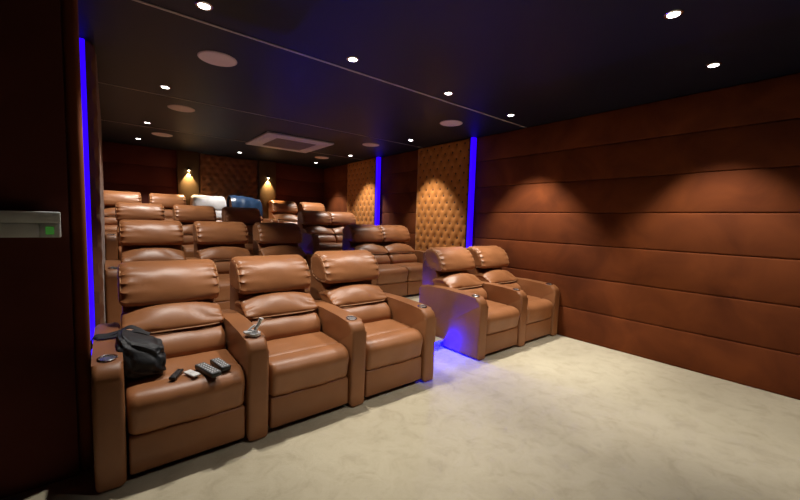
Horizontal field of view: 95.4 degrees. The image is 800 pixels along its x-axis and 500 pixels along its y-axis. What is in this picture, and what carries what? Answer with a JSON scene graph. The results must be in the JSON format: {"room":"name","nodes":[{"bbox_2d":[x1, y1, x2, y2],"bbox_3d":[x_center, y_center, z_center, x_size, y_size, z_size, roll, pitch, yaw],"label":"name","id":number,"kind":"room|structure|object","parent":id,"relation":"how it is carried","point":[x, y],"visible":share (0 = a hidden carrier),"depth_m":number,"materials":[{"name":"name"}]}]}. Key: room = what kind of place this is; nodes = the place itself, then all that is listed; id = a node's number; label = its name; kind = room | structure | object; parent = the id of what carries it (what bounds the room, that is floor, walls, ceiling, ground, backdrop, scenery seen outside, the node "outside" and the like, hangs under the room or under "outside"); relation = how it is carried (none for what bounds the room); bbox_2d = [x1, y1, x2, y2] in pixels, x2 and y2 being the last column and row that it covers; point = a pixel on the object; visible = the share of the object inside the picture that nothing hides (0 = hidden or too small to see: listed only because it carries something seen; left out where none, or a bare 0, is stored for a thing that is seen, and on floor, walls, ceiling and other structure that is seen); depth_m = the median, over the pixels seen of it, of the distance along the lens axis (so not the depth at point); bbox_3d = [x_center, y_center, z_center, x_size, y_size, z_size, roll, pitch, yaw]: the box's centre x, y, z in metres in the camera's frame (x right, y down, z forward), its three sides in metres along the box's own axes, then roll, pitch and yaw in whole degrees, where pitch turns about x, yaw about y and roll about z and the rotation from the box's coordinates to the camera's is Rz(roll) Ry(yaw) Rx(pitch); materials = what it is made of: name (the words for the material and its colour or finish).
{"room":"home theater","nodes":[
{"label":"home theater","id":0,"kind":"room"},
{"bbox_2d":[0,0,79,498],"bbox_3d":[-2.430,-0.153,1.462,1.639,2.830,0.190,-2,6,-39],"label":"wall","id":1,"kind":"structure","parent":0,"point":[39,439],"depth_m":1.83,"materials":[{"name":"brown wood"}]},
{"bbox_2d":[0,210,61,237],"bbox_3d":[-1.920,-0.124,1.719,0.468,0.129,0.052,-2,6,-39],"label":"switch box","id":2,"kind":"object","parent":1,"relation":"attached to","point":[13,224],"visible":1,"depth_m":1.78,"materials":[{"name":"grey plastic"}]},
{"bbox_2d":[45,227,53,234],"bbox_3d":[-1.755,-0.097,1.823,0.032,0.040,0.002,-2,6,-39],"label":"indicator light","id":3,"kind":"object","parent":2,"relation":"attached to","point":[48,230],"depth_m":1.82,"materials":[{"name":"green plastic"}]},
{"bbox_2d":[60,0,93,470],"bbox_3d":[-1.765,-0.175,1.994,0.062,2.830,0.170,-2,6,-39],"label":"trim","id":4,"kind":"structure","parent":1,"relation":"attached to","point":[70,45],"depth_m":1.94,"materials":[{"name":"brown wood"}]},
{"bbox_2d":[176,150,198,204],"bbox_3d":[-4.652,-1.101,8.001,0.410,2.100,0.120,-2,6,-39],"label":"pillar","id":5,"kind":"structure","parent":0,"point":[187,181],"depth_m":7.91,"materials":[{"name":"beige fabric"}]},
{"bbox_2d":[102,141,323,215],"bbox_3d":[-4.675,-0.700,8.191,6.760,2.930,0.220,-2,6,-39],"label":"wall","id":6,"kind":"structure","parent":0,"point":[145,170],"depth_m":7.62,"materials":[{"name":"brown wood"}]},
{"bbox_2d":[199,153,257,204],"bbox_3d":[-3.995,-1.124,8.548,1.270,2.096,0.075,-2,6,-39],"label":"wall panel","id":7,"kind":"object","parent":6,"relation":"attached to","point":[224,176],"visible":0.36,"depth_m":8.45,"materials":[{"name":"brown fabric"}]},
{"bbox_2d":[91,295,418,357],"bbox_3d":[-2.280,0.760,6.424,4.900,0.239,5.790,-2,6,-39],"label":"floor","id":8,"kind":"structure","parent":0,"point":[413,297],"depth_m":5.82,"materials":[{"name":"beige carpet"}]},
{"bbox_2d":[105,219,198,328],"bbox_3d":[-2.761,0.237,4.111,0.883,1.138,1.112,-2,6,-39],"label":"recliner","id":9,"kind":"object","parent":8,"relation":"on","point":[140,240],"visible":0.48,"depth_m":4.14,"materials":[{"name":"brown leather"}]},
{"bbox_2d":[121,247,185,262],"bbox_3d":[-2.872,0.056,4.242,0.606,0.178,0.349,-2,6,-39],"label":"lumbar cushion","id":10,"kind":"object","parent":9,"relation":"on","point":[128,254],"depth_m":4.15,"materials":[{"name":"brown leather"}]},
{"bbox_2d":[193,221,258,309],"bbox_3d":[-2.119,0.216,4.624,0.752,1.138,1.112,-2,6,-39],"label":"recliner","id":11,"kind":"object","parent":8,"relation":"on","point":[219,242],"visible":0.52,"depth_m":4.61,"materials":[{"name":"brown leather"}]},
{"bbox_2d":[213,260,230,273],"bbox_3d":[-2.222,0.221,4.648,0.597,0.203,0.343,-2,6,-39],"label":"cushion","id":12,"kind":"object","parent":11,"relation":"on","point":[222,266],"depth_m":4.50,"materials":[{"name":"brown leather"}]},
{"bbox_2d":[196,246,250,259],"bbox_3d":[-2.280,0.037,4.714,0.606,0.178,0.349,-2,6,-39],"label":"lumbar cushion","id":13,"kind":"object","parent":11,"relation":"on","point":[202,252],"depth_m":4.60,"materials":[{"name":"brown leather"}]},
{"bbox_2d":[253,222,312,293],"bbox_3d":[-1.528,0.196,5.096,0.752,1.138,1.112,-2,6,-39],"label":"recliner","id":14,"kind":"object","parent":8,"relation":"on","point":[268,238],"visible":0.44,"depth_m":5.14,"materials":[{"name":"brown leather"}]},
{"bbox_2d":[256,245,305,256],"bbox_3d":[-1.689,0.018,5.187,0.606,0.178,0.349,-2,6,-39],"label":"lumbar cushion","id":15,"kind":"object","parent":14,"relation":"on","point":[261,250],"depth_m":5.09,"materials":[{"name":"brown leather"}]},
{"bbox_2d":[342,224,425,296],"bbox_3d":[-0.187,0.152,6.168,1.498,1.138,1.112,-2,6,-39],"label":"loveseat","id":16,"kind":"object","parent":8,"relation":"on","point":[400,266],"visible":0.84,"depth_m":6.04,"materials":[{"name":"brown leather"}]},
{"bbox_2d":[348,243,387,253],"bbox_3d":[-0.536,-0.022,6.109,0.606,0.178,0.354,-2,6,-39],"label":"lumbar cushion","id":17,"kind":"object","parent":16,"relation":"on","point":[375,248],"depth_m":6.03,"materials":[{"name":"brown leather"}]},
{"bbox_2d":[373,254,389,263],"bbox_3d":[-0.478,0.163,6.043,0.597,0.202,0.340,-2,6,-39],"label":"cushion","id":18,"kind":"object","parent":16,"relation":"on","point":[381,258],"depth_m":6.03,"materials":[{"name":"brown leather"}]},
{"bbox_2d":[383,243,414,253],"bbox_3d":[-0.061,-0.037,6.492,0.606,0.176,0.352,-2,6,-39],"label":"lumbar cushion","id":19,"kind":"object","parent":16,"relation":"on","point":[391,248],"depth_m":6.38,"materials":[{"name":"brown leather"}]},
{"bbox_2d":[386,253,417,263],"bbox_3d":[-0.002,0.148,6.425,0.597,0.202,0.341,-2,6,-39],"label":"cushion","id":20,"kind":"object","parent":16,"relation":"on","point":[395,258],"depth_m":6.29,"materials":[{"name":"brown leather"}]},
{"bbox_2d":[258,160,275,218],"bbox_3d":[-3.317,-1.145,9.068,0.410,2.100,0.120,-2,6,-39],"label":"pillar","id":21,"kind":"structure","parent":0,"point":[266,187],"depth_m":8.97,"materials":[{"name":"beige fabric"}]},
{"bbox_2d":[0,334,799,499],"bbox_3d":[-0.902,1.199,3.548,6.560,0.100,12.050,-2,6,-39],"label":"floor","id":22,"kind":"structure","parent":0,"point":[549,417],"depth_m":2.40,"materials":[{"name":"beige carpet"}]},
{"bbox_2d":[91,259,268,492],"bbox_3d":[-1.532,0.658,2.509,0.883,1.104,1.112,-2,6,-39],"label":"recliner","id":23,"kind":"object","parent":22,"relation":"on","point":[168,421],"visible":0.84,"depth_m":2.27,"materials":[{"name":"brown leather"}]},
{"bbox_2d":[91,325,165,378],"bbox_3d":[-1.625,0.607,2.180,0.366,0.248,0.395,-2,6,-39],"label":"bag","id":24,"kind":"object","parent":23,"relation":"on","point":[144,355],"visible":0.93,"depth_m":2.10,"materials":[{"name":"black fabric"}]},
{"bbox_2d":[121,300,223,331],"bbox_3d":[-1.642,0.460,2.639,0.606,0.178,0.349,-2,6,-39],"label":"lumbar cushion","id":25,"kind":"object","parent":23,"relation":"on","point":[162,315],"depth_m":2.54,"materials":[{"name":"brown leather"}]},
{"bbox_2d":[169,368,183,379],"bbox_3d":[-1.326,0.735,2.156,0.036,0.021,0.125,1,6,-11],"label":"remote control","id":26,"kind":"object","parent":23,"relation":"on","point":[177,372],"visible":1,"depth_m":2.14,"materials":[{"name":"black plastic"}]},
{"bbox_2d":[149,323,225,358],"bbox_3d":[-1.584,0.644,2.573,0.597,0.203,0.343,-2,6,-39],"label":"cushion","id":27,"kind":"object","parent":23,"relation":"on","point":[200,338],"depth_m":2.52,"materials":[{"name":"brown leather"}]},
{"bbox_2d":[183,369,199,376],"bbox_3d":[-1.248,0.738,2.181,0.105,0.015,0.046,5,6,29],"label":"remote control","id":28,"kind":"object","parent":23,"relation":"on","point":[190,372],"visible":1,"depth_m":2.17,"materials":[{"name":"white plastic"}]},
{"bbox_2d":[195,362,221,377],"bbox_3d":[-1.173,0.730,2.221,0.210,0.029,0.060,6,6,35],"label":"remote control","id":29,"kind":"object","parent":23,"relation":"on","point":[205,368],"visible":1,"depth_m":2.19,"materials":[{"name":"black plastic"}]},
{"bbox_2d":[210,358,230,371],"bbox_3d":[-1.141,0.725,2.310,0.180,0.029,0.058,7,7,41],"label":"remote control","id":30,"kind":"object","parent":23,"relation":"on","point":[218,363],"visible":0.99,"depth_m":2.28,"materials":[{"name":"black plastic"}]},
{"bbox_2d":[243,317,262,336],"bbox_3d":[-0.965,0.504,2.397,0.121,0.115,0.085,-2,6,-39],"label":"holder","id":31,"kind":"object","parent":23,"relation":"on","point":[250,332],"visible":1,"depth_m":2.38,"materials":[{"name":"silver metal"}]},
{"bbox_2d":[229,255,366,428],"bbox_3d":[-0.890,0.631,3.022,0.752,1.114,1.112,-2,6,-39],"label":"recliner","id":32,"kind":"object","parent":22,"relation":"on","point":[317,348],"visible":0.85,"depth_m":2.84,"materials":[{"name":"brown leather"}]},
{"bbox_2d":[235,290,316,319],"bbox_3d":[-1.051,0.441,3.111,0.606,0.178,0.349,-2,6,-39],"label":"lumbar cushion","id":33,"kind":"object","parent":32,"relation":"on","point":[266,304],"depth_m":3.00,"materials":[{"name":"brown leather"}]},
{"bbox_2d":[249,310,320,340],"bbox_3d":[-0.993,0.625,3.046,0.597,0.203,0.343,-2,6,-39],"label":"cushion","id":34,"kind":"object","parent":32,"relation":"on","point":[295,323],"depth_m":2.95,"materials":[{"name":"brown leather"}]},
{"bbox_2d":[310,250,435,397],"bbox_3d":[-0.299,0.600,3.494,0.752,1.138,1.112,-2,6,-39],"label":"recliner","id":35,"kind":"object","parent":22,"relation":"on","point":[401,331],"visible":0.8,"depth_m":3.35,"materials":[{"name":"brown leather"}]},
{"bbox_2d":[318,283,386,306],"bbox_3d":[-0.460,0.421,3.584,0.606,0.178,0.349,-2,6,-39],"label":"lumbar cushion","id":36,"kind":"object","parent":35,"relation":"on","point":[337,294],"depth_m":3.48,"materials":[{"name":"brown leather"}]},
{"bbox_2d":[340,301,390,322],"bbox_3d":[-0.402,0.605,3.518,0.597,0.203,0.343,-2,6,-39],"label":"cushion","id":37,"kind":"object","parent":35,"relation":"on","point":[368,311],"depth_m":3.45,"materials":[{"name":"brown leather"}]},
{"bbox_2d":[435,336,443,348],"bbox_3d":[0.061,1.066,4.221,0.660,0.113,0.595,-2,6,-39],"label":"step","id":38,"kind":"structure","parent":22,"relation":"on","point":[438,340],"depth_m":4.19,"materials":[{"name":"beige carpet"}]},
{"bbox_2d":[419,247,527,359],"bbox_3d":[0.847,0.557,4.482,0.883,1.138,1.112,-2,6,-39],"label":"recliner","id":39,"kind":"object","parent":22,"relation":"on","point":[476,318],"visible":0.98,"depth_m":4.25,"materials":[{"name":"brown leather"}]},
{"bbox_2d":[432,272,482,288],"bbox_3d":[0.737,0.376,4.613,0.606,0.178,0.349,-2,6,-39],"label":"lumbar cushion","id":40,"kind":"object","parent":39,"relation":"on","point":[457,280],"depth_m":4.50,"materials":[{"name":"brown leather"}]},
{"bbox_2d":[459,286,486,299],"bbox_3d":[0.795,0.560,4.548,0.597,0.203,0.343,-2,6,-39],"label":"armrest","id":41,"kind":"object","parent":39,"relation":"on","point":[479,290],"depth_m":4.54,"materials":[{"name":"brown leather"}]},
{"bbox_2d":[466,246,559,341],"bbox_3d":[1.489,0.535,4.996,0.752,1.138,1.112,-2,6,-39],"label":"recliner","id":42,"kind":"object","parent":22,"relation":"on","point":[543,297],"visible":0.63,"depth_m":4.88,"materials":[{"name":"brown leather"}]},
{"bbox_2d":[475,269,516,282],"bbox_3d":[1.327,0.357,5.086,0.606,0.178,0.349,-2,6,-39],"label":"lumbar cushion","id":43,"kind":"object","parent":42,"relation":"on","point":[487,275],"depth_m":4.96,"materials":[{"name":"brown leather"}]},
{"bbox_2d":[501,282,520,288],"bbox_3d":[1.386,0.541,5.020,0.597,0.203,0.343,-2,6,-39],"label":"cushion","id":44,"kind":"object","parent":42,"relation":"on","point":[512,284],"depth_m":5.03,"materials":[{"name":"brown leather"}]},
{"bbox_2d":[78,0,799,168],"bbox_3d":[-0.845,-1.725,3.357,6.760,0.100,12.350,-2,6,-39],"label":"ceiling","id":45,"kind":"structure","parent":0,"point":[540,62],"depth_m":3.14,"materials":[{"name":"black paint"}]},
{"bbox_2d":[151,132,172,136],"bbox_3d":[-4.131,-2.004,6.319,0.316,0.011,0.316,-2,6,-39],"label":"ceiling speaker","id":46,"kind":"object","parent":45,"relation":"attached to","point":[153,133],"visible":1,"depth_m":6.29,"materials":[{"name":"plastic"}]},
{"bbox_2d":[159,85,170,88],"bbox_3d":[-2.554,-1.770,3.955,0.108,0.010,0.108,-2,6,-39],"label":"recessed light","id":47,"kind":"object","parent":45,"relation":"in","point":[161,86],"visible":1,"depth_m":3.95,"materials":[{"name":"silver metal"}]},
{"bbox_2d":[167,104,194,111],"bbox_3d":[-2.844,-1.840,4.732,0.316,0.011,0.316,-2,6,-39],"label":"ceiling speaker","id":48,"kind":"object","parent":45,"relation":"attached to","point":[181,108],"visible":1,"depth_m":4.71,"materials":[{"name":"fabric"}]},
{"bbox_2d":[195,1,212,10],"bbox_3d":[-1.292,-1.610,2.399,0.108,0.010,0.108,-2,6,-39],"label":"recessed light","id":49,"kind":"object","parent":45,"relation":"in","point":[202,5],"visible":1,"depth_m":2.39,"materials":[{"name":"silver metal"}]},
{"bbox_2d":[197,50,236,66],"bbox_3d":[-1.607,-1.683,3.207,0.316,0.011,0.316,-2,6,-39],"label":"ceiling speaker","id":50,"kind":"object","parent":45,"relation":"attached to","point":[216,58],"visible":1,"depth_m":3.19,"materials":[{"name":"fabric"}]},
{"bbox_2d":[104,120,361,159],"bbox_3d":[-2.701,-2.002,6.837,4.900,0.008,0.010,-2,6,-39],"label":"trim","id":51,"kind":"structure","parent":45,"relation":"attached to","point":[104,120],"depth_m":6.15,"materials":[{"name":"metal"}]},
{"bbox_2d":[98,82,422,147],"bbox_3d":[-1.447,-1.842,5.274,4.900,0.008,0.012,-2,6,-39],"label":"trim","id":52,"kind":"structure","parent":45,"relation":"attached to","point":[98,82],"depth_m":4.74,"materials":[{"name":"metal"}]},
{"bbox_2d":[245,131,333,152],"bbox_3d":[-2.037,-1.948,6.681,1.200,0.047,1.220,-2,6,-39],"label":"air conditioner","id":53,"kind":"object","parent":45,"relation":"attached to","point":[268,139],"visible":1,"depth_m":6.51,"materials":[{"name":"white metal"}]},
{"bbox_2d":[263,138,314,150],"bbox_3d":[-2.037,-1.931,6.682,0.720,0.013,0.740,-2,6,-39],"label":"grille","id":54,"kind":"object","parent":53,"relation":"attached to","point":[275,142],"depth_m":6.61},
{"bbox_2d":[315,156,327,158],"bbox_3d":[-1.761,-2.080,8.188,0.316,0.011,0.316,-2,6,-39],"label":"ceiling speaker","id":55,"kind":"object","parent":45,"relation":"attached to","point":[318,157],"visible":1,"depth_m":8.15,"materials":[{"name":"plastic"}]},
{"bbox_2d":[133,0,526,127],"bbox_3d":[-0.124,-1.672,3.627,4.900,0.008,0.022,-2,6,-39],"label":"trim","id":56,"kind":"structure","parent":45,"relation":"attached to","point":[139,1],"depth_m":3.03,"materials":[{"name":"metal"}]},
{"bbox_2d":[347,56,358,61],"bbox_3d":[-0.407,-1.641,3.133,0.108,0.010,0.108,-2,6,-39],"label":"recessed light","id":57,"kind":"object","parent":45,"relation":"in","point":[351,58],"visible":1,"depth_m":3.12,"materials":[{"name":"silver metal"}]},
{"bbox_2d":[362,143,378,146],"bbox_3d":[-0.533,-1.921,6.643,0.316,0.011,0.316,-2,6,-39],"label":"ceiling speaker","id":58,"kind":"object","parent":45,"relation":"attached to","point":[364,144],"visible":1,"depth_m":6.61,"materials":[{"name":"plastic"}]},
{"bbox_2d":[443,91,452,94],"bbox_3d":[0.516,-1.672,3.883,0.108,0.010,0.108,-2,6,-39],"label":"recessed light","id":59,"kind":"object","parent":45,"relation":"in","point":[447,92],"visible":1,"depth_m":3.87,"materials":[{"name":"silver metal"}]},
{"bbox_2d":[440,120,462,125],"bbox_3d":[0.710,-1.758,5.046,0.316,0.011,0.316,-2,6,-39],"label":"ceiling speaker","id":60,"kind":"object","parent":45,"relation":"attached to","point":[446,122],"visible":1,"depth_m":5.03,"materials":[{"name":"fabric"}]},
{"bbox_2d":[663,9,683,18],"bbox_3d":[1.758,-1.513,2.336,0.108,0.010,0.108,-2,6,-39],"label":"recessed light","id":61,"kind":"object","parent":45,"relation":"in","point":[672,14],"visible":1,"depth_m":2.33,"materials":[{"name":"silver metal"}]},
{"bbox_2d":[705,62,721,67],"bbox_3d":[2.619,-1.542,3.037,0.108,0.010,0.108,-2,6,-39],"label":"recessed light","id":62,"kind":"object","parent":45,"relation":"in","point":[716,64],"visible":1,"depth_m":3.03,"materials":[{"name":"silver metal"}]},
{"bbox_2d":[324,72,799,399],"bbox_3d":[1.702,-0.296,5.485,0.200,2.930,12.050,-2,6,-39],"label":"wall","id":63,"kind":"structure","parent":0,"point":[667,231],"depth_m":3.91,"materials":[{"name":"orange fabric"}]},
{"bbox_2d":[347,158,375,224],"bbox_3d":[-0.903,-0.904,8.528,0.097,2.346,1.250,-2,6,-39],"label":"wall panel","id":64,"kind":"object","parent":63,"relation":"attached to","point":[361,174],"visible":0.59,"depth_m":8.41,"materials":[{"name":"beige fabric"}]},
{"bbox_2d":[374,157,380,224],"bbox_3d":[-0.502,-0.848,7.968,0.083,2.350,0.090,-2,6,-39],"label":"led strip","id":65,"kind":"object","parent":63,"relation":"attached to","point":[378,159],"visible":0.56,"depth_m":7.90,"materials":[{"name":"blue plastic"}]},
{"bbox_2d":[415,138,469,250],"bbox_3d":[0.731,-0.575,6.497,0.097,2.586,1.300,-2,6,-39],"label":"wall panel","id":66,"kind":"object","parent":63,"relation":"attached to","point":[442,176],"visible":0.61,"depth_m":6.40,"materials":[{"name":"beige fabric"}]},
{"bbox_2d":[465,137,476,247],"bbox_3d":[1.139,-0.518,5.929,0.083,2.590,0.080,-2,6,-39],"label":"led strip","id":67,"kind":"object","parent":63,"relation":"attached to","point":[473,141],"visible":0.56,"depth_m":5.87,"materials":[{"name":"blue plastic"}]},
{"bbox_3d":[-3.470,0.122,7.886,4.900,0.249,1.930,-2,6,-39],"label":"floor","id":68,"kind":"structure","parent":0,"visible":0},
{"bbox_2d":[103,190,141,239],"bbox_3d":[-5.136,-0.532,6.731,0.883,1.138,1.112,-2,6,-39],"label":"recliner","id":69,"kind":"object","parent":68,"relation":"on","point":[111,198],"visible":0.25,"depth_m":6.75,"materials":[{"name":"brown leather"}]},
{"bbox_2d":[104,208,114,215],"bbox_3d":[-5.246,-0.713,6.862,0.606,0.178,0.349,-2,6,-39],"label":"lumbar cushion","id":70,"kind":"object","parent":69,"relation":"on","point":[107,211],"depth_m":6.65,"materials":[{"name":"brown leather"}]},
{"bbox_2d":[104,216,116,224],"bbox_3d":[-5.188,-0.529,6.796,0.597,0.203,0.343,-2,6,-39],"label":"cushion","id":71,"kind":"object","parent":69,"relation":"on","point":[109,220],"depth_m":6.59,"materials":[{"name":"brown leather"}]},
{"bbox_2d":[149,193,185,220],"bbox_3d":[-4.495,-0.554,7.243,0.752,1.138,1.112,-2,6,-39],"label":"recliner","id":72,"kind":"object","parent":68,"relation":"on","point":[168,201],"visible":0.16,"depth_m":7.29,"materials":[{"name":"brown leather"}]},
{"bbox_2d":[164,209,172,217],"bbox_3d":[-4.657,-0.732,7.333,0.606,0.178,0.349,-2,6,-39],"label":"lumbar cushion","id":73,"kind":"object","parent":72,"relation":"on","point":[168,212],"depth_m":7.22,"materials":[{"name":"brown leather"}]},
{"bbox_2d":[229,198,276,222],"bbox_3d":[-3.316,-0.592,8.185,0.752,1.138,1.112,-2,6,-39],"label":"recliner","id":74,"kind":"object","parent":68,"relation":"on","point":[230,203],"visible":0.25,"depth_m":8.16,"materials":[{"name":"brown leather"}]},
{"bbox_2d":[227,195,262,217],"bbox_3d":[-3.583,-0.895,8.394,0.661,0.702,0.522,-2,6,-39],"label":"jacket","id":75,"kind":"object","parent":74,"relation":"on","point":[237,201],"visible":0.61,"depth_m":8.26,"materials":[{"name":"blue fabric"}]},
{"bbox_2d":[269,200,297,223],"bbox_3d":[-2.668,-0.614,8.703,0.883,1.138,1.112,-2,6,-39],"label":"recliner","id":76,"kind":"object","parent":68,"relation":"on","point":[281,211],"visible":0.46,"depth_m":8.77,"materials":[{"name":"brown leather"}]},
{"bbox_2d":[271,214,296,220],"bbox_3d":[-2.779,-0.794,8.834,0.606,0.178,0.349,-2,6,-39],"label":"lumbar cushion","id":77,"kind":"object","parent":76,"relation":"on","point":[285,217],"depth_m":8.71,"materials":[{"name":"brown leather"}]},
{"bbox_2d":[298,202,324,211],"bbox_3d":[-2.026,-0.635,9.216,0.752,1.138,1.112,-2,6,-39],"label":"recliner","id":78,"kind":"object","parent":68,"relation":"on","point":[305,206],"visible":0.17,"depth_m":9.27,"materials":[{"name":"brown leather"}]},
{"bbox_3d":[-3.906,-0.573,7.714,0.752,1.138,1.112,-2,6,-39],"label":"recliner","id":79,"kind":"object","parent":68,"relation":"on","visible":0},
{"bbox_2d":[190,195,226,219],"bbox_3d":[-4.116,-0.917,7.859,0.652,0.526,0.560,-2,6,-39],"label":"towel","id":80,"kind":"object","parent":79,"relation":"on","point":[218,202],"visible":0.4,"depth_m":7.78,"materials":[{"name":"white fabric"}]},
{"bbox_3d":[-2.903,0.440,7.190,4.900,0.239,3.770,-2,6,-39],"label":"floor","id":81,"kind":"structure","parent":0,"visible":0},
{"bbox_2d":[105,202,181,259],"bbox_3d":[-3.893,-0.148,5.504,0.883,1.138,1.112,-2,6,-39],"label":"recliner","id":82,"kind":"object","parent":81,"relation":"on","point":[123,210],"visible":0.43,"depth_m":5.52,"materials":[{"name":"brown leather"}]},
{"bbox_2d":[172,205,216,256],"bbox_3d":[-3.251,-0.169,6.017,0.752,1.138,1.112,-2,6,-39],"label":"recliner","id":83,"kind":"object","parent":81,"relation":"on","point":[187,215],"visible":0.38,"depth_m":6.00,"materials":[{"name":"brown leather"}]},
{"bbox_2d":[182,224,192,234],"bbox_3d":[-3.412,-0.348,6.107,0.606,0.178,0.349,-2,6,-39],"label":"lumbar cushion","id":84,"kind":"object","parent":83,"relation":"on","point":[187,228],"depth_m":5.92,"materials":[{"name":"brown leather"}]},
{"bbox_2d":[182,234,193,244],"bbox_3d":[-3.353,-0.164,6.042,0.597,0.203,0.343,-2,6,-39],"label":"cushion","id":85,"kind":"object","parent":83,"relation":"on","point":[188,238],"depth_m":5.84,"materials":[{"name":"brown leather"}]},
{"bbox_2d":[221,207,260,254],"bbox_3d":[-2.659,-0.188,6.490,0.752,1.138,1.112,-2,6,-39],"label":"recliner","id":86,"kind":"object","parent":81,"relation":"on","point":[249,217],"visible":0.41,"depth_m":6.53,"materials":[{"name":"brown leather"}]},
{"bbox_2d":[246,225,252,234],"bbox_3d":[-2.821,-0.367,6.580,0.606,0.178,0.349,-2,6,-39],"label":"lumbar cushion","id":87,"kind":"object","parent":86,"relation":"on","point":[249,227],"depth_m":6.52,"materials":[{"name":"brown leather"}]},
{"bbox_2d":[247,235,252,243],"bbox_3d":[-2.762,-0.183,6.514,0.597,0.203,0.343,-2,6,-39],"label":"cushion","id":88,"kind":"object","parent":86,"relation":"on","point":[250,241],"depth_m":6.43,"materials":[{"name":"brown leather"}]},
{"bbox_2d":[297,210,355,253],"bbox_3d":[-1.343,-0.232,7.542,1.498,1.138,1.112,-2,6,-39],"label":"loveseat","id":89,"kind":"object","parent":81,"relation":"on","point":[320,230],"visible":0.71,"depth_m":7.41,"materials":[{"name":"brown leather"}]},
{"bbox_2d":[301,226,334,234],"bbox_3d":[-1.692,-0.406,7.483,0.606,0.178,0.354,-2,6,-39],"label":"lumbar cushion","id":90,"kind":"object","parent":89,"relation":"on","point":[318,230],"depth_m":7.39,"materials":[{"name":"brown leather"}]},
{"bbox_2d":[318,235,335,242],"bbox_3d":[-1.633,-0.220,7.417,0.597,0.202,0.340,-2,6,-39],"label":"cushion","id":91,"kind":"object","parent":89,"relation":"on","point":[323,238],"depth_m":7.37,"materials":[{"name":"brown leather"}]},
{"bbox_2d":[331,226,343,234],"bbox_3d":[-1.217,-0.421,7.866,0.606,0.176,0.352,-2,6,-39],"label":"lumbar cushion","id":92,"kind":"object","parent":89,"relation":"on","point":[337,230],"depth_m":7.66,"materials":[{"name":"brown leather"}]},
{"bbox_2d":[333,235,342,242],"bbox_3d":[-1.158,-0.236,7.799,0.597,0.202,0.341,-2,6,-39],"label":"cushion","id":93,"kind":"object","parent":89,"relation":"on","point":[338,238],"depth_m":7.54,"materials":[{"name":"brown leather"}]},
{"bbox_3d":[-3.965,-0.383,4.439,0.150,2.930,6.590,-2,6,-39],"label":"wall","id":94,"kind":"structure","parent":0,"visible":0},
{"bbox_2d":[79,37,105,354],"bbox_3d":[-3.615,-0.530,4.274,0.197,2.590,3.360,-2,6,-39],"label":"wall panel","id":95,"kind":"object","parent":94,"relation":"attached to","point":[93,101],"depth_m":3.03,"materials":[{"name":"brown fabric"}]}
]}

